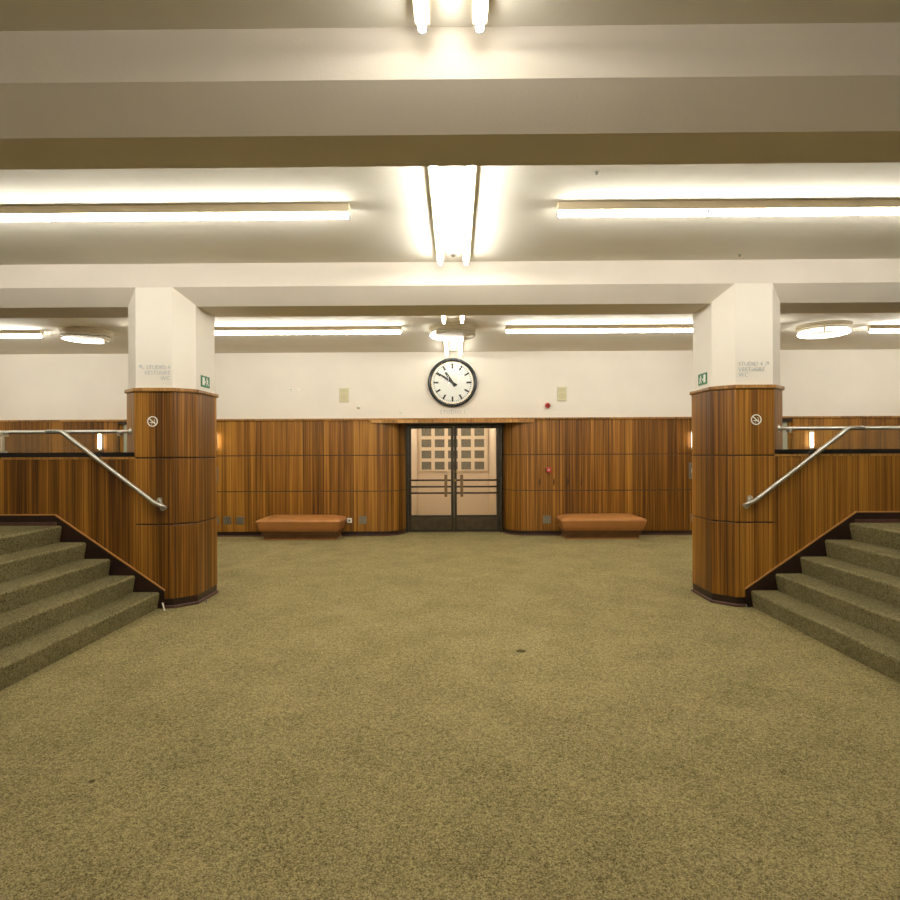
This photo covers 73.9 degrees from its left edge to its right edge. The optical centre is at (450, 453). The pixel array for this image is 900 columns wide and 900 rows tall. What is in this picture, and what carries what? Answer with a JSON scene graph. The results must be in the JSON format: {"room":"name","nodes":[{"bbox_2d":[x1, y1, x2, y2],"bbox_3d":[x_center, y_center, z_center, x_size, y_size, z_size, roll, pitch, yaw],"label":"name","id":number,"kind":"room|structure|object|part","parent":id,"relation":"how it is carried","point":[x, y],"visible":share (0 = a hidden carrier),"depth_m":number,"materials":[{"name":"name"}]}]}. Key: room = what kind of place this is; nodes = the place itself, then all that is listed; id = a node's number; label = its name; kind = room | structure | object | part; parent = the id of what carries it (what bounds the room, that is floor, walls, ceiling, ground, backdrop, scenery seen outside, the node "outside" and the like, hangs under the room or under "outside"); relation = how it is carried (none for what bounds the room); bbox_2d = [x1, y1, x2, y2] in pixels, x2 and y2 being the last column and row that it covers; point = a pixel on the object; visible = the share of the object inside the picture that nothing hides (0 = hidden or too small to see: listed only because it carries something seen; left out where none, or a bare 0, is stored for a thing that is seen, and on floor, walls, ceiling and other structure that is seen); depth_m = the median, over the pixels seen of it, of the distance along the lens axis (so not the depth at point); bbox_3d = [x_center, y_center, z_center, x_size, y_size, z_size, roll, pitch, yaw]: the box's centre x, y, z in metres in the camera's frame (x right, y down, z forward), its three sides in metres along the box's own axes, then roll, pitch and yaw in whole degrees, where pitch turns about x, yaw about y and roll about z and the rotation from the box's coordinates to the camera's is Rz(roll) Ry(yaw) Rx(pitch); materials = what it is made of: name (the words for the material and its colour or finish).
{"room":"building lobby","nodes":[
{"label":"building lobby","id":0,"kind":"room"},
{"bbox_2d":[0,526,32,531],"bbox_3d":[-6.788,1.161,2.290,5.215,0.838,7.480,0,0,0],"label":"floor","id":1,"kind":"structure","parent":0,"point":[2,528],"depth_m":5.87,"materials":[{"name":"carpet"}]},
{"bbox_2d":[0,452,164,608],"bbox_3d":[-6.121,0.792,6.149,6.495,1.572,0.243,0,0,0],"label":"wall","id":2,"kind":"structure","parent":0,"point":[73,492],"depth_m":6.03,"materials":[{"name":"brown wood"}]},
{"bbox_2d":[0,428,131,452],"bbox_3d":[-6.306,-0.120,6.121,6.135,0.251,0.112,0,0,0],"label":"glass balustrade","id":3,"kind":"object","parent":2,"relation":"on","point":[3,433],"visible":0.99,"depth_m":6.11,"materials":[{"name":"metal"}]},
{"bbox_3d":[-4.634,-0.100,6.125,0.078,0.198,0.080,0,0,0],"label":"post","id":4,"kind":"part","parent":3,"relation":"part of","materials":[{"name":"beige metal"}]},
{"bbox_3d":[-6.329,-0.207,6.147,6.090,0.037,0.037,0,0,0],"label":"rail","id":5,"kind":"part","parent":3,"relation":"part of","materials":[{"name":"silver metal"}]},
{"bbox_3d":[-6.279,0.029,6.155,6.188,0.045,0.233,0,0,0],"label":"sill","id":6,"kind":"part","parent":2,"relation":"part of","materials":[{"name":"black"}]},
{"bbox_3d":[-6.271,0.823,6.153,6.196,1.510,0.207,0,0,0],"label":"wood panel","id":7,"kind":"part","parent":2,"relation":"part of","materials":[{"name":"brown wood"}]},
{"bbox_3d":[-6.124,1.107,6.042,6.488,0.942,0.016,0,0,0],"label":"stair skirting","id":8,"kind":"part","parent":2,"relation":"part of","materials":[{"name":"black wood"}]},
{"bbox_2d":[0,510,899,899],"bbox_3d":[0.027,1.592,5.100,18.800,0.084,22.200,0,0,0],"label":"floor","id":9,"kind":"structure","parent":0,"point":[346,717],"depth_m":3.19,"materials":[{"name":"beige carpet"}]},
{"bbox_2d":[0,526,158,690],"bbox_3d":[-3.567,1.147,2.267,1.228,0.838,7.480,0,0,0],"label":"staircase","id":10,"kind":"structure","parent":9,"relation":"on","point":[56,602],"depth_m":5.09,"materials":[{"name":"carpet"}]},
{"bbox_2d":[124,287,217,607],"bbox_3d":[-2.988,-0.056,6.445,0.777,3.238,0.885,0,0,0],"label":"pillar","id":11,"kind":"structure","parent":9,"relation":"on","point":[176,462],"depth_m":6.06,"materials":[{"name":"beige paint"}]},
{"bbox_2d":[45,430,166,510],"bbox_3d":[-3.454,0.168,5.987,1.242,0.819,0.165,0,0,5],"label":"handrail","id":12,"kind":"object","parent":11,"relation":"attached to","point":[158,502],"visible":1,"depth_m":5.95,"materials":[{"name":"silver metal"}]},
{"bbox_2d":[147,416,157,426],"bbox_3d":[-3.003,-0.319,6.021,0.106,0.106,0.003,0,0,0],"label":"no smoking sign","id":13,"kind":"object","parent":11,"relation":"attached to","point":[151,416],"visible":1,"depth_m":6.02,"materials":[{"name":"white plastic"}]},
{"bbox_2d":[139,365,169,379],"bbox_3d":[-2.986,-0.812,6.036,0.311,0.154,0.005,0,0,0],"label":"direction lettering","id":14,"kind":"object","parent":11,"relation":"attached to","point":[164,372],"visible":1,"depth_m":6.03,"materials":[{"name":"grey paint"}]},
{"bbox_3d":[-2.991,-0.637,6.445,0.777,0.038,0.885,0,0,0],"label":"cap moulding","id":15,"kind":"part","parent":11,"relation":"part of","materials":[{"name":"brown wood"}]},
{"bbox_3d":[-2.989,-0.287,6.445,0.737,0.662,0.845,0,0,0],"label":"wood panel","id":16,"kind":"part","parent":11,"relation":"part of","materials":[{"name":"brown wood"}]},
{"bbox_3d":[-2.986,0.384,6.445,0.737,0.658,0.845,0,0,0],"label":"wood panel","id":17,"kind":"part","parent":11,"relation":"part of","materials":[{"name":"brown wood"}]},
{"bbox_3d":[-2.983,1.097,6.445,0.737,0.742,0.845,0,0,0],"label":"wood panel","id":18,"kind":"part","parent":11,"relation":"part of","materials":[{"name":"brown wood"}]},
{"bbox_3d":[-2.981,1.516,6.445,0.725,0.095,0.833,0,0,0],"label":"baseboard","id":19,"kind":"part","parent":11,"relation":"part of","materials":[{"name":"black wood"}]},
{"bbox_2d":[201,375,209,388],"bbox_3d":[-2.634,-0.764,6.420,0.010,0.120,0.210,0,0,0],"label":"exit sign","id":20,"kind":"object","parent":11,"relation":"attached to","point":[205,381],"visible":1,"depth_m":6.42,"materials":[{"name":"green plastic"}]},
{"bbox_2d":[256,515,345,539],"bbox_3d":[-2.704,1.352,10.893,1.514,0.421,0.625,0,0,0],"label":"bench","id":21,"kind":"object","parent":9,"relation":"on","point":[274,527],"visible":1,"depth_m":10.64,"materials":[{"name":"brown leather"}]},
{"bbox_2d":[256,515,345,531],"bbox_3d":[-2.705,1.271,10.893,1.514,0.259,0.625,0,0,0],"label":"cushion","id":22,"kind":"object","parent":21,"relation":"on","point":[274,523],"depth_m":10.61,"materials":[{"name":"brown leather"}]},
{"bbox_2d":[556,513,646,538],"bbox_3d":[2.712,1.327,10.853,1.514,0.421,0.625,0,0,0],"label":"bench","id":23,"kind":"object","parent":9,"relation":"on","point":[610,525],"visible":1,"depth_m":10.60,"materials":[{"name":"brown leather"}]},
{"bbox_2d":[556,513,646,530],"bbox_3d":[2.711,1.246,10.853,1.514,0.259,0.625,0,0,0],"label":"cushion","id":24,"kind":"object","parent":23,"relation":"on","point":[610,521],"depth_m":10.57,"materials":[{"name":"brown leather"}]},
{"bbox_2d":[690,283,784,606],"bbox_3d":[3.047,-0.083,6.400,0.777,3.238,0.885,0,0,0],"label":"pillar","id":25,"kind":"structure","parent":9,"relation":"on","point":[733,458],"depth_m":6.01,"materials":[{"name":"beige paint"}]},
{"bbox_2d":[698,372,706,385],"bbox_3d":[2.686,-0.788,6.380,0.010,0.120,0.210,0,0,0],"label":"exit sign","id":26,"kind":"object","parent":25,"relation":"attached to","point":[702,378],"visible":1,"depth_m":6.37,"materials":[{"name":"green plastic"}]},
{"bbox_3d":[3.054,1.489,6.400,0.725,0.095,0.833,0,0,0],"label":"baseboard","id":27,"kind":"part","parent":25,"relation":"part of","materials":[{"name":"black wood"}]},
{"bbox_3d":[3.049,0.357,6.400,0.737,0.658,0.845,0,0,0],"label":"wood panel","id":28,"kind":"part","parent":25,"relation":"part of","materials":[{"name":"brown wood"}]},
{"bbox_3d":[3.052,1.070,6.400,0.737,0.742,0.845,0,0,0],"label":"wood panel","id":29,"kind":"part","parent":25,"relation":"part of","materials":[{"name":"brown wood"}]},
{"bbox_3d":[3.046,-0.315,6.400,0.737,0.662,0.845,0,0,0],"label":"wood panel","id":30,"kind":"part","parent":25,"relation":"part of","materials":[{"name":"brown wood"}]},
{"bbox_3d":[3.044,-0.665,6.400,0.777,0.038,0.885,0,0,0],"label":"cap moulding","id":31,"kind":"part","parent":25,"relation":"part of","materials":[{"name":"brown wood"}]},
{"bbox_2d":[738,361,768,376],"bbox_3d":[3.034,-0.841,5.991,0.307,0.151,0.005,0,0,0],"label":"direction lettering","id":32,"kind":"object","parent":25,"relation":"attached to","point":[767,361],"visible":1,"depth_m":5.99,"materials":[{"name":"grey paint"}]},
{"bbox_2d":[751,414,761,424],"bbox_3d":[3.053,-0.335,5.976,0.106,0.106,0.003,0,0,0],"label":"no smoking sign","id":33,"kind":"object","parent":25,"relation":"attached to","point":[755,414],"visible":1,"depth_m":5.97,"materials":[{"name":"white plastic"}]},
{"bbox_2d":[742,426,864,508],"bbox_3d":[3.507,0.136,5.935,1.242,0.819,0.165,0,0,-4],"label":"handrail","id":34,"kind":"object","parent":25,"relation":"attached to","point":[750,500],"visible":1,"depth_m":5.90,"materials":[{"name":"silver metal"}]},
{"bbox_2d":[751,523,899,682],"bbox_3d":[3.574,1.114,2.214,1.228,0.838,7.480,0,0,0],"label":"staircase","id":35,"kind":"structure","parent":9,"relation":"on","point":[847,600],"depth_m":5.11,"materials":[{"name":"carpet"}]},
{"bbox_2d":[0,0,899,353],"bbox_3d":[-0.006,-1.999,2.811,18.800,0.150,17.622,0,0,0],"label":"ceiling","id":36,"kind":"structure","parent":0,"point":[515,208],"depth_m":4.86,"materials":[{"name":"paint"}]},
{"bbox_2d":[0,330,43,337],"bbox_3d":[-7.658,-1.835,9.257,2.689,0.109,0.068,0,0,0],"label":"fluorescent light","id":37,"kind":"object","parent":36,"relation":"attached to","point":[3,333],"visible":1,"depth_m":9.23,"materials":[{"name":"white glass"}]},
{"bbox_2d":[58,326,113,343],"bbox_3d":[-5.658,-1.826,9.292,0.744,0.142,0.744,0,0,0],"label":"ring light","id":38,"kind":"object","parent":36,"relation":"attached to","point":[85,333],"visible":1,"depth_m":9.10,"materials":[{"name":"beige plastic"}]},
{"bbox_2d":[0,203,350,221],"bbox_3d":[-3.098,-1.857,4.648,4.641,0.106,0.068,0,0,0],"label":"fluorescent light","id":39,"kind":"object","parent":36,"relation":"attached to","point":[342,210],"visible":1,"depth_m":4.62,"materials":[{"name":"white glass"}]},
{"bbox_2d":[215,326,401,334],"bbox_3d":[-2.759,-1.857,9.086,4.029,0.109,0.068,0,0,0],"label":"fluorescent light","id":40,"kind":"object","parent":36,"relation":"attached to","point":[323,329],"visible":0.78,"depth_m":9.05,"materials":[{"name":"white glass"}]},
{"bbox_2d":[412,0,429,34],"bbox_3d":[-0.128,-1.871,1.981,0.068,0.106,1.249,0,0,0],"label":"fluorescent light","id":41,"kind":"object","parent":36,"relation":"attached to","point":[421,8],"visible":1,"depth_m":2.51,"materials":[{"name":"white glass"}]},
{"bbox_2d":[428,166,443,264],"bbox_3d":[-0.108,-1.871,4.631,0.068,0.106,2.349,0,0,0],"label":"fluorescent light","id":42,"kind":"object","parent":36,"relation":"attached to","point":[434,178],"visible":0.68,"depth_m":4.52,"materials":[{"name":"white glass"}]},
{"bbox_2d":[441,316,445,323],"bbox_3d":[-0.102,-1.871,7.736,0.068,0.106,1.379,0,0,0],"label":"fluorescent light","id":43,"kind":"object","parent":36,"relation":"attached to","point":[443,318],"visible":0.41,"depth_m":8.21,"materials":[{"name":"white glass"}]},
{"bbox_2d":[443,337,448,355],"bbox_3d":[-0.082,-1.871,10.486,0.068,0.106,1.539,0,0,0],"label":"fluorescent light","id":44,"kind":"object","parent":36,"relation":"attached to","point":[445,342],"visible":0.6,"depth_m":10.43,"materials":[{"name":"white glass"}]},
{"bbox_2d":[0,23,899,169],"bbox_3d":[-0.003,-1.728,3.038,18.800,0.391,0.675,0,0,0],"label":"ceiling beam","id":45,"kind":"structure","parent":36,"relation":"attached to","point":[801,92],"depth_m":2.75,"materials":[{"name":"paint"}]},
{"bbox_2d":[0,259,899,317],"bbox_3d":[0.022,-1.729,6.433,18.800,0.391,0.835,0,0,0],"label":"ceiling beam","id":46,"kind":"structure","parent":36,"relation":"attached to","point":[800,285],"depth_m":6.04,"materials":[{"name":"paint"}]},
{"bbox_2d":[429,323,476,340],"bbox_3d":[0.032,-1.851,9.200,0.744,0.142,0.744,0,0,0],"label":"ring light","id":47,"kind":"object","parent":36,"relation":"attached to","point":[451,331],"visible":1,"depth_m":8.99,"materials":[{"name":"beige plastic"}]},
{"bbox_2d":[458,337,462,355],"bbox_3d":[0.174,-1.872,10.484,0.068,0.106,1.539,0,0,0],"label":"fluorescent light","id":48,"kind":"object","parent":36,"relation":"attached to","point":[460,342],"visible":0.61,"depth_m":10.36,"materials":[{"name":"white glass"}]},
{"bbox_2d":[460,316,464,323],"bbox_3d":[0.154,-1.872,7.734,0.068,0.106,1.379,0,0,0],"label":"fluorescent light","id":49,"kind":"object","parent":36,"relation":"attached to","point":[462,318],"visible":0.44,"depth_m":8.21,"materials":[{"name":"white glass"}]},
{"bbox_2d":[463,166,476,264],"bbox_3d":[0.140,-1.872,4.629,0.068,0.106,2.349,0,0,0],"label":"fluorescent light","id":50,"kind":"object","parent":36,"relation":"attached to","point":[470,178],"visible":0.7,"depth_m":4.53,"materials":[{"name":"white glass"}]},
{"bbox_2d":[472,0,488,33],"bbox_3d":[0.120,-1.872,1.979,0.068,0.106,1.249,0,0,0],"label":"fluorescent light","id":51,"kind":"object","parent":36,"relation":"attached to","point":[479,7],"visible":1,"depth_m":2.51,"materials":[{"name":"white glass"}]},
{"bbox_2d":[505,324,692,332],"bbox_3d":[2.841,-1.882,9.044,4.029,0.109,0.068,0,0,0],"label":"fluorescent light","id":52,"kind":"object","parent":36,"relation":"attached to","point":[652,327],"visible":0.77,"depth_m":9.02,"materials":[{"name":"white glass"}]},
{"bbox_2d":[556,199,899,216],"bbox_3d":[3.139,-1.885,4.602,4.641,0.106,0.068,0,0,0],"label":"fluorescent light","id":53,"kind":"object","parent":36,"relation":"attached to","point":[868,206],"visible":1,"depth_m":4.58,"materials":[{"name":"white glass"}]},
{"bbox_2d":[795,320,852,338],"bbox_3d":[5.697,-1.877,9.138,0.744,0.142,0.744,0,0,0],"label":"ring light","id":54,"kind":"object","parent":36,"relation":"attached to","point":[822,328],"visible":1,"depth_m":8.96,"materials":[{"name":"beige plastic"}]},
{"bbox_2d":[868,325,899,332],"bbox_3d":[7.742,-1.904,9.143,2.689,0.109,0.068,0,0,0],"label":"fluorescent light","id":55,"kind":"object","parent":36,"relation":"attached to","point":[871,328],"visible":1,"depth_m":9.13,"materials":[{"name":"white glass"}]},
{"bbox_2d":[0,349,899,536],"bbox_3d":[0.066,-0.187,11.472,18.800,3.474,0.635,0,0,0],"label":"wall","id":56,"kind":"structure","parent":0,"point":[281,451],"depth_m":11.31,"materials":[{"name":"beige paint"}]},
{"bbox_3d":[-7.792,-0.262,11.493,3.085,0.649,0.470,0,0,0],"label":"wood panel","id":57,"kind":"part","parent":56,"relation":"part of","materials":[{"name":"brown wood"}]},
{"bbox_2d":[98,433,101,450],"bbox_3d":[-6.576,-0.217,11.205,0.046,0.350,0.088,0,0,0],"label":"wall sconce","id":58,"kind":"object","parent":56,"relation":"attached to","point":[99,434],"visible":0.81,"depth_m":11.18,"materials":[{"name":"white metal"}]},
{"bbox_3d":[-6.576,-0.217,11.239,0.044,0.350,0.020,0,0,0],"label":"plate","id":59,"kind":"part","parent":58,"relation":"part of","materials":[{"name":"silver metal"}]},
{"bbox_2d":[120,424,126,451],"bbox_3d":[-5.679,0.517,11.402,1.129,2.117,0.260,0,0,0],"label":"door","id":60,"kind":"structure","parent":56,"relation":"in","point":[123,439],"depth_m":11.32,"materials":[{"name":"brown wood"}]},
{"bbox_2d":[223,517,230,523],"bbox_3d":[-4.197,1.266,11.227,0.144,0.148,0.010,0,0,0],"label":"socket plate","id":61,"kind":"object","parent":56,"relation":"attached to","point":[226,520],"visible":1,"depth_m":11.22,"materials":[{"name":"grey metal"}]},
{"bbox_2d":[236,517,243,523],"bbox_3d":[-3.955,1.266,11.225,0.144,0.148,0.010,0,0,0],"label":"socket plate","id":62,"kind":"object","parent":56,"relation":"attached to","point":[239,520],"visible":1,"depth_m":11.22,"materials":[{"name":"grey metal"}]},
{"bbox_3d":[-2.997,0.386,11.468,4.230,0.658,0.490,0,0,0],"label":"wood panel","id":63,"kind":"part","parent":56,"relation":"part of","materials":[{"name":"brown wood"}]},
{"bbox_3d":[-2.999,-0.283,11.468,4.230,0.649,0.490,0,0,0],"label":"wood panel","id":64,"kind":"part","parent":56,"relation":"part of","materials":[{"name":"brown wood"}]},
{"bbox_3d":[-2.993,1.103,11.468,4.230,0.746,0.490,0,0,0],"label":"wood panel","id":65,"kind":"part","parent":56,"relation":"part of","materials":[{"name":"brown wood"}]},
{"bbox_3d":[-2.991,1.520,11.470,4.222,0.088,0.487,0,0,0],"label":"baseboard","id":66,"kind":"part","parent":56,"relation":"part of","materials":[{"name":"black wood"}]},
{"bbox_2d":[340,388,348,401],"bbox_3d":[-2.029,-1.103,11.370,0.168,0.268,0.034,0,0,0],"label":"wall speaker","id":67,"kind":"object","parent":56,"relation":"attached to","point":[344,392],"visible":1,"depth_m":11.36,"materials":[{"name":"beige plastic"}]},
{"bbox_2d":[359,516,366,523],"bbox_3d":[-1.648,1.255,11.208,0.144,0.148,0.010,0,0,0],"label":"socket plate","id":68,"kind":"object","parent":56,"relation":"attached to","point":[362,519],"visible":1,"depth_m":11.20,"materials":[{"name":"grey metal"}]},
{"bbox_2d":[408,426,453,531],"bbox_3d":[-0.384,0.511,11.676,0.887,2.058,0.135,0,0,0],"label":"door","id":69,"kind":"structure","parent":56,"relation":"in","point":[417,523],"depth_m":11.70,"materials":[{"name":"brown metal"}]},
{"bbox_3d":[-0.380,1.372,11.718,0.776,0.240,0.034,0,0,0],"label":"kick plate","id":70,"kind":"part","parent":69,"relation":"part of","materials":[{"name":"brown metal"}]},
{"bbox_3d":[-0.095,0.635,11.626,0.058,0.430,0.040,0,0,0],"label":"pull handle","id":71,"kind":"part","parent":69,"relation":"part of","materials":[{"name":"brown wood"}]},
{"bbox_3d":[0.063,-0.639,11.276,18.800,0.036,0.212,0,0,0],"label":"cap rail","id":72,"kind":"part","parent":56,"relation":"part of","materials":[{"name":"brown wood"}]},
{"bbox_2d":[440,410,460,413],"bbox_3d":[0.035,-0.784,11.369,0.473,0.069,0.006,0,0,0],"label":"lettering","id":73,"kind":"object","parent":56,"relation":"attached to","point":[440,410],"depth_m":11.37,"materials":[{"name":"paint"}]},
{"bbox_2d":[428,358,476,406],"bbox_3d":[0.032,-1.335,11.328,0.932,0.932,0.088,0,0,0],"label":"wall clock","id":74,"kind":"object","parent":56,"relation":"attached to","point":[452,382],"visible":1,"depth_m":11.32,"materials":[{"name":"white plastic"}]},
{"bbox_2d":[405,424,504,532],"bbox_3d":[0.061,0.488,11.679,2.002,2.124,0.201,0,0,0],"label":"door frame","id":75,"kind":"structure","parent":56,"relation":"attached to","point":[406,425],"depth_m":11.67,"materials":[{"name":"brown metal"}]},
{"bbox_2d":[454,426,499,531],"bbox_3d":[0.506,0.507,11.669,0.885,2.058,0.135,0,0,0],"label":"door","id":76,"kind":"structure","parent":56,"relation":"in","point":[462,523],"depth_m":11.69,"materials":[{"name":"brown metal"}]},
{"bbox_3d":[0.214,0.634,11.624,0.058,0.430,0.040,0,0,0],"label":"pull handle","id":77,"kind":"part","parent":76,"relation":"part of","materials":[{"name":"brown wood"}]},
{"bbox_3d":[0.510,1.368,11.712,0.774,0.240,0.034,0,0,0],"label":"kick plate","id":78,"kind":"part","parent":76,"relation":"part of","materials":[{"name":"brown metal"}]},
{"bbox_2d":[543,516,550,523],"bbox_3d":[1.798,1.243,11.182,0.144,0.148,0.010,0,0,0],"label":"socket plate","id":79,"kind":"object","parent":56,"relation":"attached to","point":[546,519],"visible":1,"depth_m":11.18,"materials":[{"name":"grey metal"}]},
{"bbox_2d":[558,387,566,400],"bbox_3d":[2.111,-1.121,11.340,0.168,0.268,0.034,0,0,0],"label":"wall speaker","id":80,"kind":"object","parent":56,"relation":"attached to","point":[562,391],"visible":1,"depth_m":11.33,"materials":[{"name":"beige plastic"}]},
{"bbox_3d":[3.130,-0.311,11.422,4.230,0.649,0.490,0,0,0],"label":"wood panel","id":81,"kind":"part","parent":56,"relation":"part of","materials":[{"name":"brown wood"}]},
{"bbox_3d":[3.137,1.075,11.422,4.230,0.746,0.490,0,0,0],"label":"wood panel","id":82,"kind":"part","parent":56,"relation":"part of","materials":[{"name":"brown wood"}]},
{"bbox_3d":[3.139,1.492,11.425,4.222,0.088,0.487,0,0,0],"label":"baseboard","id":83,"kind":"part","parent":56,"relation":"part of","materials":[{"name":"black wood"}]},
{"bbox_3d":[3.133,0.358,11.422,4.230,0.658,0.490,0,0,0],"label":"wood panel","id":84,"kind":"part","parent":56,"relation":"part of","materials":[{"name":"brown wood"}]},
{"bbox_2d":[689,463,691,478],"bbox_3d":[4.519,0.330,11.155,0.145,0.304,0.024,0,0,0],"label":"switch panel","id":85,"kind":"object","parent":56,"relation":"attached to","point":[690,464],"visible":0.44,"depth_m":11.15,"materials":[{"name":"grey metal"}]},
{"bbox_2d":[782,421,790,448],"bbox_3d":[5.816,0.465,11.317,1.129,2.117,0.260,0,0,0],"label":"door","id":86,"kind":"structure","parent":56,"relation":"in","point":[786,436],"depth_m":11.22,"materials":[{"name":"brown wood"}]},
{"bbox_2d":[809,430,813,448],"bbox_3d":[6.704,-0.247,11.107,0.046,0.350,0.088,0,0,0],"label":"wall sconce","id":87,"kind":"object","parent":56,"relation":"attached to","point":[811,432],"visible":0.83,"depth_m":11.08,"materials":[{"name":"white glass"}]},
{"bbox_3d":[6.704,-0.247,11.141,0.044,0.350,0.020,0,0,0],"label":"plate","id":88,"kind":"part","parent":87,"relation":"part of","materials":[{"name":"silver metal"}]},
{"bbox_3d":[7.923,-0.332,11.377,3.085,0.649,0.470,0,0,0],"label":"wood panel","id":89,"kind":"part","parent":56,"relation":"part of","materials":[{"name":"brown wood"}]},
{"bbox_2d":[405,428,495,514],"bbox_3d":[0.055,0.050,13.241,1.950,3.000,2.918,0,0,0],"label":"wall","id":90,"kind":"structure","parent":0,"point":[422,504],"depth_m":14.60,"materials":[{"name":"beige paint"}]},
{"bbox_2d":[419,428,487,470],"bbox_3d":[0.064,-0.388,14.577,1.667,1.648,0.045,0,0,0],"label":"window","id":91,"kind":"structure","parent":90,"relation":"in","point":[434,444],"depth_m":14.57,"materials":[{"name":"beige"}]},
{"bbox_2d":[745,449,899,606],"bbox_3d":[6.183,0.736,6.058,6.495,1.572,0.243,0,0,0],"label":"wall","id":92,"kind":"structure","parent":0,"point":[836,489],"depth_m":5.97,"materials":[{"name":"brown wood"}]},
{"bbox_3d":[6.187,1.051,5.950,6.488,0.942,0.016,0,0,0],"label":"stair skirting","id":93,"kind":"part","parent":92,"relation":"part of","materials":[{"name":"black wood"}]},
{"bbox_3d":[6.333,0.766,6.060,6.196,1.510,0.207,0,0,0],"label":"wood panel","id":94,"kind":"part","parent":92,"relation":"part of","materials":[{"name":"brown wood"}]},
{"bbox_3d":[6.333,-0.028,6.062,6.188,0.045,0.233,0,0,0],"label":"sill","id":95,"kind":"part","parent":92,"relation":"part of","materials":[{"name":"black"}]},
{"bbox_2d":[778,425,899,432],"bbox_3d":[6.359,-0.177,6.027,6.135,0.251,0.112,0,0,0],"label":"handrail","id":96,"kind":"object","parent":92,"relation":"on","point":[788,429],"visible":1,"depth_m":6.06,"materials":[{"name":"silver metal"}]},
{"bbox_3d":[6.381,-0.265,6.053,6.090,0.037,0.037,0,0,0],"label":"rail","id":97,"kind":"part","parent":96,"relation":"part of","materials":[{"name":"silver metal"}]},
{"bbox_2d":[879,523,899,526],"bbox_3d":[6.796,1.100,2.190,5.215,0.838,7.480,0,0,0],"label":"floor","id":98,"kind":"structure","parent":0,"point":[891,524],"depth_m":5.80,"materials":[{"name":"carpet"}]}
]}

